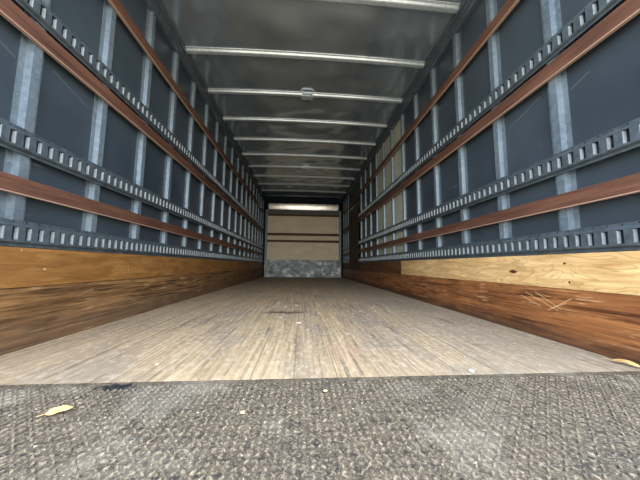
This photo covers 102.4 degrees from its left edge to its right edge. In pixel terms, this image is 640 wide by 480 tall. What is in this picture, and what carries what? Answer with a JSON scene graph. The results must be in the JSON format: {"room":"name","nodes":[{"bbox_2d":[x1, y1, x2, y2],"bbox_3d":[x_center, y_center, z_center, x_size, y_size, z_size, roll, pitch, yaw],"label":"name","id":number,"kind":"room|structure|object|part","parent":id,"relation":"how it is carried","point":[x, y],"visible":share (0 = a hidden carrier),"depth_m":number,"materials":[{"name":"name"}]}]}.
{"room":"cargo space","nodes":[
{"label":"cargo space","id":0,"kind":"room"},
{"bbox_2d":[0,0,262,262],"bbox_3d":[-1.571,-0.479,4.499,0.030,2.680,7.540,1,-6,-4],"label":"wall","id":1,"kind":"structure","parent":0,"point":[65,104],"depth_m":1.72,"materials":[{"name":"metal"}]},
{"bbox_2d":[0,0,50,247],"bbox_3d":[-1.306,-0.943,1.189,0.028,1.954,0.100,1,-6,-4],"label":"wall post","id":2,"kind":"object","parent":1,"relation":"attached to","point":[27,85],"visible":0.52,"depth_m":1.13,"materials":[{"name":"grey metal"}]},
{"bbox_2d":[81,0,116,251],"bbox_3d":[-1.334,-0.903,1.591,0.028,1.954,0.100,1,-6,-4],"label":"wall post","id":3,"kind":"object","parent":1,"relation":"attached to","point":[98,128],"visible":0.55,"depth_m":1.56,"materials":[{"name":"grey metal"}]},
{"bbox_2d":[0,268,262,355],"bbox_3d":[-1.538,0.653,4.290,0.040,0.266,7.340,1,-6,-4],"label":"board","id":4,"kind":"object","parent":1,"relation":"attached to","point":[29,316],"visible":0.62,"depth_m":1.45,"materials":[{"name":"brown wood"}]},
{"bbox_2d":[0,246,262,288],"bbox_3d":[-1.537,0.433,4.311,0.038,0.172,7.340,1,-6,-4],"label":"wooden plank","id":5,"kind":"object","parent":1,"relation":"attached to","point":[19,267],"visible":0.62,"depth_m":1.45,"materials":[{"name":"brown wood"}]},
{"bbox_2d":[0,0,263,232],"bbox_3d":[-1.508,-0.611,4.406,0.020,0.080,7.320,1,-6,-4],"label":"wooden slat","id":6,"kind":"object","parent":1,"relation":"attached to","point":[10,11],"visible":1,"depth_m":1.43,"materials":[{"name":"brown wood"}]},
{"bbox_2d":[129,8,155,254],"bbox_3d":[-1.363,-0.864,1.992,0.028,1.954,0.100,1,-6,-4],"label":"wall post","id":7,"kind":"object","parent":1,"relation":"attached to","point":[134,229],"visible":0.63,"depth_m":1.98,"materials":[{"name":"silver metal"}]},
{"bbox_2d":[160,50,178,256],"bbox_3d":[-1.391,-0.825,2.394,0.028,1.954,0.100,1,-6,-4],"label":"wall post","id":8,"kind":"object","parent":1,"relation":"attached to","point":[175,59],"visible":0.7,"depth_m":2.38,"materials":[{"name":"silver metal"}]},
{"bbox_2d":[107,0,263,212],"bbox_3d":[-1.503,-1.230,4.467,0.020,0.078,7.320,1,-6,-4],"label":"wooden slat","id":9,"kind":"object","parent":1,"relation":"attached to","point":[116,5],"visible":1,"depth_m":2.23,"materials":[{"name":"brown wood"}]},
{"bbox_2d":[180,80,195,257],"bbox_3d":[-1.419,-0.785,2.795,0.028,1.954,0.100,1,-6,-4],"label":"wall post","id":10,"kind":"object","parent":1,"relation":"attached to","point":[193,84],"visible":0.76,"depth_m":2.79,"materials":[{"name":"silver metal"}]},
{"bbox_2d":[196,104,208,258],"bbox_3d":[-1.447,-0.746,3.197,0.028,1.954,0.100,1,-6,-4],"label":"wall post","id":11,"kind":"object","parent":1,"relation":"attached to","point":[206,112],"visible":0.75,"depth_m":3.18,"materials":[{"name":"silver metal"}]},
{"bbox_2d":[144,0,264,199],"bbox_3d":[-1.510,-1.655,4.518,0.060,0.104,7.340,1,-6,-4],"label":"rail","id":12,"kind":"object","parent":1,"relation":"attached to","point":[162,19],"visible":0.92,"depth_m":2.78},
{"bbox_2d":[209,122,218,259],"bbox_3d":[-1.476,-0.706,3.599,0.028,1.954,0.100,1,-6,-4],"label":"wall post","id":13,"kind":"object","parent":1,"relation":"attached to","point":[216,123],"visible":0.67,"depth_m":3.58,"materials":[{"name":"silver metal"}]},
{"bbox_2d":[219,136,226,252],"bbox_3d":[-1.504,-0.667,4.000,0.028,1.954,0.100,1,-6,-4],"label":"wall post","id":14,"kind":"object","parent":1,"relation":"attached to","point":[225,137],"visible":0.67,"depth_m":3.98,"materials":[{"name":"silver metal"}]},
{"bbox_2d":[226,147,233,260],"bbox_3d":[-1.532,-0.627,4.402,0.028,1.954,0.100,1,-6,-4],"label":"wall post","id":15,"kind":"object","parent":1,"relation":"attached to","point":[232,149],"visible":0.74,"depth_m":4.38,"materials":[{"name":"grey metal"}]},
{"bbox_2d":[233,157,238,254],"bbox_3d":[-1.561,-0.588,4.803,0.028,1.954,0.100,1,-6,-4],"label":"wall post","id":16,"kind":"object","parent":1,"relation":"attached to","point":[237,170],"visible":0.7,"depth_m":4.78,"materials":[{"name":"grey metal"}]},
{"bbox_2d":[238,166,243,255],"bbox_3d":[-1.589,-0.549,5.205,0.028,1.954,0.100,1,-6,-4],"label":"wall post","id":17,"kind":"object","parent":1,"relation":"attached to","point":[240,229],"visible":0.66,"depth_m":5.19,"materials":[{"name":"grey metal"}]},
{"bbox_2d":[243,173,247,261],"bbox_3d":[-1.617,-0.509,5.606,0.028,1.954,0.100,1,-6,-4],"label":"wall post","id":18,"kind":"object","parent":1,"relation":"attached to","point":[245,219],"visible":0.69,"depth_m":5.60,"materials":[{"name":"grey metal"}]},
{"bbox_2d":[247,179,251,256],"bbox_3d":[-1.645,-0.470,6.008,0.028,1.954,0.100,1,-6,-4],"label":"wall post","id":19,"kind":"object","parent":1,"relation":"attached to","point":[250,179],"visible":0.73,"depth_m":6.00,"materials":[{"name":"grey metal"}]},
{"bbox_2d":[251,184,254,256],"bbox_3d":[-1.674,-0.430,6.410,0.028,1.954,0.100,1,-6,-4],"label":"wall post","id":20,"kind":"object","parent":1,"relation":"attached to","point":[253,184],"visible":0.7,"depth_m":6.40,"materials":[{"name":"grey metal"}]},
{"bbox_2d":[254,189,257,257],"bbox_3d":[-1.702,-0.391,6.811,0.028,1.954,0.100,1,-6,-4],"label":"wall post","id":21,"kind":"object","parent":1,"relation":"attached to","point":[256,189],"visible":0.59,"depth_m":6.81,"materials":[{"name":"grey metal"}]},
{"bbox_2d":[256,193,259,257],"bbox_3d":[-1.730,-0.351,7.213,0.028,1.954,0.100,1,-6,-4],"label":"wall post","id":22,"kind":"object","parent":1,"relation":"attached to","point":[259,193],"visible":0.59,"depth_m":7.20,"materials":[{"name":"grey metal"}]},
{"bbox_2d":[259,197,261,258],"bbox_3d":[-1.759,-0.312,7.614,0.028,1.954,0.100,1,-6,-4],"label":"wall post","id":23,"kind":"object","parent":1,"relation":"attached to","point":[261,197],"visible":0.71,"depth_m":7.61,"materials":[{"name":"grey metal"}]},
{"bbox_2d":[261,200,263,258],"bbox_3d":[-1.787,-0.273,8.016,0.028,1.954,0.100,1,-6,-4],"label":"wall post","id":24,"kind":"object","parent":1,"relation":"attached to","point":[263,200],"visible":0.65,"depth_m":8.02,"materials":[{"name":"grey metal"}]},
{"bbox_3d":[-1.278,-0.982,0.788,0.028,1.954,0.100,1,-6,-4],"label":"wall post","id":25,"kind":"object","parent":1,"relation":"attached to","visible":0},
{"bbox_2d":[0,117,262,249],"bbox_3d":[-1.512,-0.111,4.341,0.018,0.113,7.288,1,-6,-4],"label":"track","id":26,"kind":"object","parent":25,"relation":"attached to","point":[13,137],"visible":1,"depth_m":1.45,"materials":[{"name":"grey metal"}]},
{"bbox_2d":[0,171,262,254],"bbox_3d":[-1.514,0.087,4.337,0.020,0.074,7.320,1,-6,-4],"label":"wooden slat","id":27,"kind":"object","parent":25,"relation":"attached to","point":[9,183],"visible":1,"depth_m":1.44,"materials":[{"name":"brown wood"}]},
{"bbox_2d":[0,218,262,262],"bbox_3d":[-1.516,0.286,4.301,0.018,0.113,7.288,1,-6,-4],"label":"track","id":28,"kind":"object","parent":25,"relation":"attached to","point":[14,233],"visible":1,"depth_m":1.44,"materials":[{"name":"grey metal"}]},
{"bbox_2d":[14,0,263,228],"bbox_3d":[-1.507,-0.734,4.402,0.018,0.113,7.288,1,-6,-4],"label":"track","id":29,"kind":"object","parent":25,"relation":"attached to","point":[38,10],"visible":1,"depth_m":1.57,"materials":[{"name":"grey paint"}]},
{"bbox_2d":[262,199,342,276],"bbox_3d":[-0.532,-0.094,8.317,2.580,2.680,0.030,1,-6,-4],"label":"wall","id":30,"kind":"structure","parent":0,"point":[265,203],"depth_m":8.32,"materials":[{"name":"metal"}]},
{"bbox_2d":[267,214,338,259],"bbox_3d":[-0.525,-0.090,8.178,2.265,1.445,0.045,1,-6,-4],"label":"board","id":31,"kind":"object","parent":30,"relation":"attached to","point":[276,224],"depth_m":8.18,"materials":[{"name":"beige wood"}]},
{"bbox_2d":[264,209,267,259],"bbox_3d":[-1.692,-0.178,8.123,0.068,1.590,0.070,1,-6,-4],"label":"post","id":32,"kind":"object","parent":31,"relation":"attached to","point":[266,224],"visible":1,"depth_m":8.10,"materials":[{"name":"grey metal"}]},
{"bbox_3d":[-0.524,-0.173,8.176,2.265,0.080,0.024,1,-6,-4],"label":"wooden slat","id":33,"kind":"part","parent":31,"relation":"part of","materials":[{"name":"brown wood"}]},
{"bbox_3d":[-0.526,0.041,8.155,2.265,0.070,0.024,1,-6,-4],"label":"wooden slat","id":34,"kind":"part","parent":31,"relation":"part of","materials":[{"name":"brown wood"}]},
{"bbox_3d":[-0.519,-0.783,8.236,2.265,0.055,0.024,1,-6,-4],"label":"wooden slat","id":35,"kind":"part","parent":31,"relation":"part of","materials":[{"name":"brown wood"}]},
{"bbox_2d":[268,209,338,214],"bbox_3d":[-0.519,-0.883,8.264,2.265,0.140,0.030,1,-6,-4],"label":"strip","id":36,"kind":"object","parent":31,"relation":"attached to","point":[299,212],"visible":1,"depth_m":8.25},
{"bbox_2d":[339,211,340,259],"bbox_3d":[0.640,-0.143,8.284,0.068,1.590,0.070,1,-6,-4],"label":"post","id":37,"kind":"object","parent":31,"relation":"attached to","point":[339,211],"visible":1,"depth_m":8.25,"materials":[{"name":"grey metal"}]},
{"bbox_2d":[268,203,338,210],"bbox_3d":[-0.520,-1.054,8.312,2.265,0.190,0.148,1,-6,-4],"label":"light strip","id":38,"kind":"object","parent":30,"relation":"attached to","point":[273,206],"visible":0.83,"depth_m":8.26,"materials":[{"name":"white plastic"}]},
{"bbox_2d":[159,0,463,198],"bbox_3d":[-0.257,-1.734,4.700,2.585,0.073,7.511,1,-6,-4],"label":"ceiling","id":39,"kind":"structure","parent":0,"point":[281,25],"depth_m":2.88,"materials":[{"name":"metal"}]},
{"bbox_2d":[265,196,341,203],"bbox_3d":[-0.507,-1.269,8.167,2.445,0.200,0.040,1,-6,-4],"label":"header beam","id":40,"kind":"structure","parent":39,"relation":"attached to","point":[276,199],"depth_m":8.14,"materials":[{"name":"metal"}]},
{"bbox_2d":[289,196,341,197],"bbox_3d":[-0.503,-1.376,8.143,2.445,0.018,0.030,1,-6,-4],"label":"header lip","id":41,"kind":"object","parent":40,"relation":"attached to","point":[289,196],"visible":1,"depth_m":8.15,"materials":[{"name":"black metal"}]},
{"bbox_2d":[258,183,349,186],"bbox_3d":[-0.416,-1.483,6.935,2.460,0.046,0.092,1,-6,-4],"label":"bow","id":42,"kind":"object","parent":39,"relation":"attached to","point":[258,183],"visible":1,"depth_m":6.90,"materials":[{"name":"silver metal"}]},
{"bbox_2d":[262,190,345,192],"bbox_3d":[-0.459,-1.423,7.543,2.460,0.046,0.092,1,-6,-4],"label":"bow","id":43,"kind":"object","parent":39,"relation":"attached to","point":[262,190],"visible":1,"depth_m":7.54,"materials":[{"name":"silver metal"}]},
{"bbox_2d":[207,88,401,103],"bbox_3d":[-0.159,-1.840,3.293,2.460,0.046,0.136,1,-6,-4],"label":"bow","id":44,"kind":"object","parent":39,"relation":"attached to","point":[309,96],"visible":1,"depth_m":3.27,"materials":[{"name":"silver metal"}]},
{"bbox_2d":[242,153,366,159],"bbox_3d":[-0.288,-1.661,5.114,2.460,0.046,0.092,1,-6,-4],"label":"bow","id":45,"kind":"object","parent":39,"relation":"attached to","point":[243,154],"visible":1,"depth_m":5.08,"materials":[{"name":"silver metal"}]},
{"bbox_2d":[249,165,359,170],"bbox_3d":[-0.331,-1.602,5.721,2.460,0.046,0.136,1,-6,-4],"label":"bow","id":46,"kind":"object","parent":39,"relation":"attached to","point":[272,166],"visible":1,"depth_m":5.69,"materials":[{"name":"silver metal"}]},
{"bbox_2d":[254,175,354,179],"bbox_3d":[-0.373,-1.542,6.328,2.460,0.046,0.092,1,-6,-4],"label":"bow","id":47,"kind":"object","parent":39,"relation":"attached to","point":[254,175],"visible":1,"depth_m":6.30,"materials":[{"name":"silver metal"}]},
{"bbox_2d":[185,46,424,67],"bbox_3d":[-0.117,-1.900,2.686,2.460,0.046,0.092,1,-6,-4],"label":"bow","id":48,"kind":"object","parent":39,"relation":"attached to","point":[189,49],"visible":1,"depth_m":2.66,"materials":[{"name":"silver metal"}]},
{"bbox_2d":[223,117,386,127],"bbox_3d":[-0.202,-1.780,3.900,2.460,0.046,0.092,1,-6,-4],"label":"bow","id":49,"kind":"object","parent":39,"relation":"attached to","point":[224,118],"visible":1,"depth_m":3.87,"materials":[{"name":"silver metal"}]},
{"bbox_2d":[234,137,375,145],"bbox_3d":[-0.245,-1.721,4.507,2.460,0.046,0.092,1,-6,-4],"label":"bow","id":50,"kind":"object","parent":39,"relation":"attached to","point":[235,138],"visible":1,"depth_m":4.49,"materials":[{"name":"silver metal"}]},
{"bbox_2d":[306,0,459,13],"bbox_3d":[-0.074,-1.959,2.079,2.460,0.046,0.092,1,-6,-4],"label":"bow","id":51,"kind":"object","parent":39,"relation":"attached to","point":[420,5],"visible":1,"depth_m":2.12,"materials":[{"name":"silver metal"}]},
{"bbox_2d":[0,277,639,384],"bbox_3d":[-0.284,0.844,4.516,2.580,0.050,7.370,1,-6,-4],"label":"floor","id":52,"kind":"structure","parent":0,"point":[347,328],"depth_m":1.23,"materials":[{"name":"brown wood"}]},
{"bbox_2d":[264,260,340,276],"bbox_3d":[-0.532,0.897,8.065,2.405,0.538,0.007,1,-6,-4],"label":"kick plate","id":53,"kind":"object","parent":52,"relation":"on","point":[272,268],"visible":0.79,"depth_m":8.06,"materials":[{"name":"grey metal"}]},
{"bbox_2d":[0,371,639,479],"bbox_3d":[0.005,0.440,0.410,2.640,0.053,0.900,1,-6,-4],"label":"plate","id":54,"kind":"object","parent":52,"relation":"on","point":[569,425],"visible":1,"depth_m":0.59,"materials":[{"name":"metal"}]},
{"bbox_2d":[36,405,73,416],"bbox_3d":[-0.656,0.424,0.639,0.065,0.010,0.021,4,-7,-35],"label":"dry leaf","id":55,"kind":"object","parent":54,"relation":"on","point":[52,411],"visible":1,"depth_m":0.64,"materials":[{"name":"beige plant"}]},
{"bbox_3d":[-0.652,0.425,0.645,0.051,0.007,0.022,6,14,-44],"label":"blade","id":56,"kind":"part","parent":55,"relation":"part of","materials":[{"name":"beige plant"}]},
{"bbox_2d":[604,358,639,366],"bbox_3d":[1.170,0.471,1.000,0.022,0.016,0.111,2,-6,-15],"label":"dry leaf","id":57,"kind":"object","parent":52,"relation":"on","point":[617,360],"visible":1,"depth_m":0.99,"materials":[{"name":"beige plant"}]},
{"bbox_2d":[344,0,639,262],"bbox_3d":[1.032,-0.440,4.679,0.030,2.680,7.540,1,-6,-4],"label":"wall","id":58,"kind":"structure","parent":0,"point":[603,83],"depth_m":1.55,"materials":[{"name":"metal"}]},
{"bbox_2d":[343,202,344,259],"bbox_3d":[0.757,-0.234,8.191,0.028,1.954,0.100,1,-6,-4],"label":"wall post","id":59,"kind":"object","parent":58,"relation":"attached to","point":[343,202],"visible":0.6,"depth_m":8.19,"materials":[{"name":"grey metal"}]},
{"bbox_2d":[345,199,346,258],"bbox_3d":[0.785,-0.274,7.790,0.028,1.954,0.100,1,-6,-4],"label":"wall post","id":60,"kind":"object","parent":58,"relation":"attached to","point":[345,199],"visible":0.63,"depth_m":7.78,"materials":[{"name":"grey metal"}]},
{"bbox_2d":[348,196,348,258],"bbox_3d":[0.813,-0.313,7.388,0.028,1.954,0.100,1,-6,-4],"label":"wall post","id":61,"kind":"object","parent":58,"relation":"attached to","point":[348,196],"visible":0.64,"depth_m":7.38,"materials":[{"name":"grey metal"}]},
{"bbox_2d":[360,176,362,256],"bbox_3d":[0.926,-0.471,5.782,0.028,1.954,0.100,1,-6,-4],"label":"wall post","id":62,"kind":"object","parent":58,"relation":"attached to","point":[361,176],"visible":0.7,"depth_m":5.79,"materials":[{"name":"grey metal"}]},
{"bbox_2d":[364,170,366,256],"bbox_3d":[0.955,-0.510,5.380,0.028,1.954,0.100,1,-6,-4],"label":"wall post","id":63,"kind":"object","parent":58,"relation":"attached to","point":[365,172],"visible":0.68,"depth_m":5.38,"materials":[{"name":"grey metal"}]},
{"bbox_2d":[369,162,372,255],"bbox_3d":[0.983,-0.550,4.979,0.028,1.954,0.100,1,-6,-4],"label":"wall post","id":64,"kind":"object","parent":58,"relation":"attached to","point":[370,163],"visible":0.66,"depth_m":4.98,"materials":[{"name":"grey metal"}]},
{"bbox_2d":[343,261,400,273],"bbox_3d":[0.910,0.594,5.743,0.035,0.172,4.808,1,-6,-4],"label":"plywood board","id":65,"kind":"object","parent":58,"relation":"attached to","point":[394,267],"visible":0.72,"depth_m":4.24,"materials":[{"name":"brown wood"}]},
{"bbox_2d":[375,153,378,254],"bbox_3d":[1.011,-0.589,4.577,0.028,1.954,0.100,1,-6,-4],"label":"wall post","id":66,"kind":"object","parent":58,"relation":"attached to","point":[376,157],"visible":0.62,"depth_m":4.58,"materials":[{"name":"grey metal"}]},
{"bbox_2d":[377,147,383,254],"bbox_3d":[1.037,-0.611,4.377,0.005,1.950,0.302,1,-6,-4],"label":"panel","id":67,"kind":"object","parent":58,"relation":"attached to","point":[379,154],"visible":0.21,"depth_m":4.41,"materials":[{"name":"beige"}]},
{"bbox_2d":[382,142,386,261],"bbox_3d":[1.040,-0.629,4.176,0.028,1.954,0.100,1,-6,-4],"label":"wall post","id":68,"kind":"object","parent":58,"relation":"attached to","point":[383,144],"visible":0.67,"depth_m":4.17,"materials":[{"name":"grey metal"}]},
{"bbox_2d":[385,135,392,253],"bbox_3d":[1.065,-0.650,3.976,0.005,1.950,0.302,1,-6,-4],"label":"panel","id":69,"kind":"object","parent":58,"relation":"attached to","point":[389,249],"visible":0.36,"depth_m":4.00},
{"bbox_2d":[390,130,395,252],"bbox_3d":[1.068,-0.668,3.774,0.028,1.954,0.100,1,-6,-4],"label":"wall post","id":70,"kind":"object","parent":58,"relation":"attached to","point":[391,131],"visible":0.65,"depth_m":3.77,"materials":[{"name":"silver metal"}]},
{"bbox_2d":[393,120,403,252],"bbox_3d":[1.094,-0.690,3.574,0.005,1.950,0.302,1,-6,-4],"label":"panel","id":71,"kind":"object","parent":58,"relation":"attached to","point":[397,129],"visible":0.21,"depth_m":3.59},
{"bbox_2d":[400,114,407,251],"bbox_3d":[1.096,-0.708,3.373,0.028,1.954,0.100,1,-6,-4],"label":"wall post","id":72,"kind":"object","parent":58,"relation":"attached to","point":[402,118],"visible":0.71,"depth_m":3.37,"materials":[{"name":"silver metal"}]},
{"bbox_2d":[342,0,479,201],"bbox_3d":[1.004,-1.617,4.692,0.060,0.104,7.340,1,-6,-4],"label":"rail","id":73,"kind":"object","parent":58,"relation":"attached to","point":[467,7],"visible":1,"depth_m":2.75,"materials":[{"name":"grey metal"}]},
{"bbox_2d":[413,93,422,249],"bbox_3d":[1.125,-0.747,2.971,0.028,1.954,0.100,1,-6,-4],"label":"wall post","id":74,"kind":"object","parent":58,"relation":"attached to","point":[415,97],"visible":0.67,"depth_m":2.96,"materials":[{"name":"silver metal"}]},
{"bbox_2d":[343,0,519,214],"bbox_3d":[0.992,-1.192,4.639,0.020,0.078,7.320,1,-6,-4],"label":"wooden slat","id":75,"kind":"object","parent":58,"relation":"attached to","point":[509,5],"visible":1,"depth_m":2.21,"materials":[{"name":"brown wood"}]},
{"bbox_2d":[430,67,442,246],"bbox_3d":[1.153,-0.786,2.569,0.028,1.954,0.100,1,-6,-4],"label":"wall post","id":76,"kind":"object","parent":58,"relation":"attached to","point":[433,84],"visible":0.63,"depth_m":2.56,"materials":[{"name":"silver metal"}]},
{"bbox_2d":[452,31,470,243],"bbox_3d":[1.181,-0.826,2.168,0.028,1.954,0.100,1,-6,-4],"label":"wall post","id":77,"kind":"object","parent":58,"relation":"attached to","point":[459,99],"visible":0.69,"depth_m":2.15,"materials":[{"name":"silver metal"}]},
{"bbox_2d":[343,269,639,364],"bbox_3d":[0.994,0.691,4.464,0.040,0.266,7.340,1,-6,-4],"label":"board","id":78,"kind":"object","parent":58,"relation":"attached to","point":[605,324],"visible":1,"depth_m":1.38,"materials":[{"name":"brown wood"}]},
{"bbox_2d":[343,0,639,233],"bbox_3d":[0.987,-0.573,4.578,0.020,0.080,7.320,1,-6,-4],"label":"wooden slat","id":79,"kind":"object","parent":58,"relation":"attached to","point":[629,9],"visible":1,"depth_m":1.40,"materials":[{"name":"brown wood"}]},
{"bbox_2d":[485,0,511,256],"bbox_3d":[1.209,-0.865,1.766,0.028,1.954,0.100,1,-6,-4],"label":"wall post","id":80,"kind":"object","parent":58,"relation":"attached to","point":[505,228],"visible":0.68,"depth_m":1.74,"materials":[{"name":"silver metal"}]},
{"bbox_2d":[401,251,639,295],"bbox_3d":[1.164,0.236,2.099,0.039,0.172,2.530,1,-6,-4],"label":"wooden plank","id":81,"kind":"object","parent":58,"relation":"attached to","point":[605,272],"visible":0.95,"depth_m":1.33,"materials":[{"name":"beige wood"}]},
{"bbox_2d":[540,0,580,253],"bbox_3d":[1.238,-0.904,1.365,0.028,1.954,0.100,1,-6,-4],"label":"wall post","id":82,"kind":"object","parent":58,"relation":"attached to","point":[558,97],"visible":0.59,"depth_m":1.32,"materials":[{"name":"silver metal"}]},
{"bbox_3d":[1.266,-0.944,0.963,0.028,1.954,0.100,1,-6,-4],"label":"wall post","id":83,"kind":"object","parent":58,"relation":"attached to","visible":0},
{"bbox_2d":[343,0,622,230],"bbox_3d":[0.990,-0.697,4.574,0.018,0.113,7.288,1,-6,-4],"label":"track","id":84,"kind":"object","parent":83,"relation":"attached to","point":[595,10],"visible":0.92,"depth_m":1.53,"materials":[{"name":"grey paint"}]},
{"bbox_2d":[343,117,639,250],"bbox_3d":[0.985,-0.074,4.513,0.018,0.113,7.288,1,-6,-4],"label":"track","id":85,"kind":"object","parent":83,"relation":"attached to","point":[625,137],"visible":0.91,"depth_m":1.38,"materials":[{"name":"grey metal"}]},
{"bbox_2d":[343,221,639,262],"bbox_3d":[0.982,0.324,4.474,0.018,0.113,7.288,1,-6,-4],"label":"track","id":86,"kind":"object","parent":83,"relation":"attached to","point":[625,236],"visible":0.91,"depth_m":1.37,"materials":[{"name":"grey metal"}]},
{"bbox_2d":[343,172,639,255],"bbox_3d":[0.981,0.124,4.509,0.020,0.074,7.320,1,-6,-4],"label":"wooden slat","id":87,"kind":"object","parent":83,"relation":"attached to","point":[630,184],"visible":1,"depth_m":1.37,"materials":[{"name":"brown wood"}]},
{"bbox_2d":[349,203,358,269],"bbox_3d":[0.834,-0.041,6.449,0.010,1.550,1.120,1,-6,-4],"label":"sheet","id":88,"kind":"object","parent":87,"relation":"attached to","point":[353,214],"visible":1,"depth_m":6.36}
]}

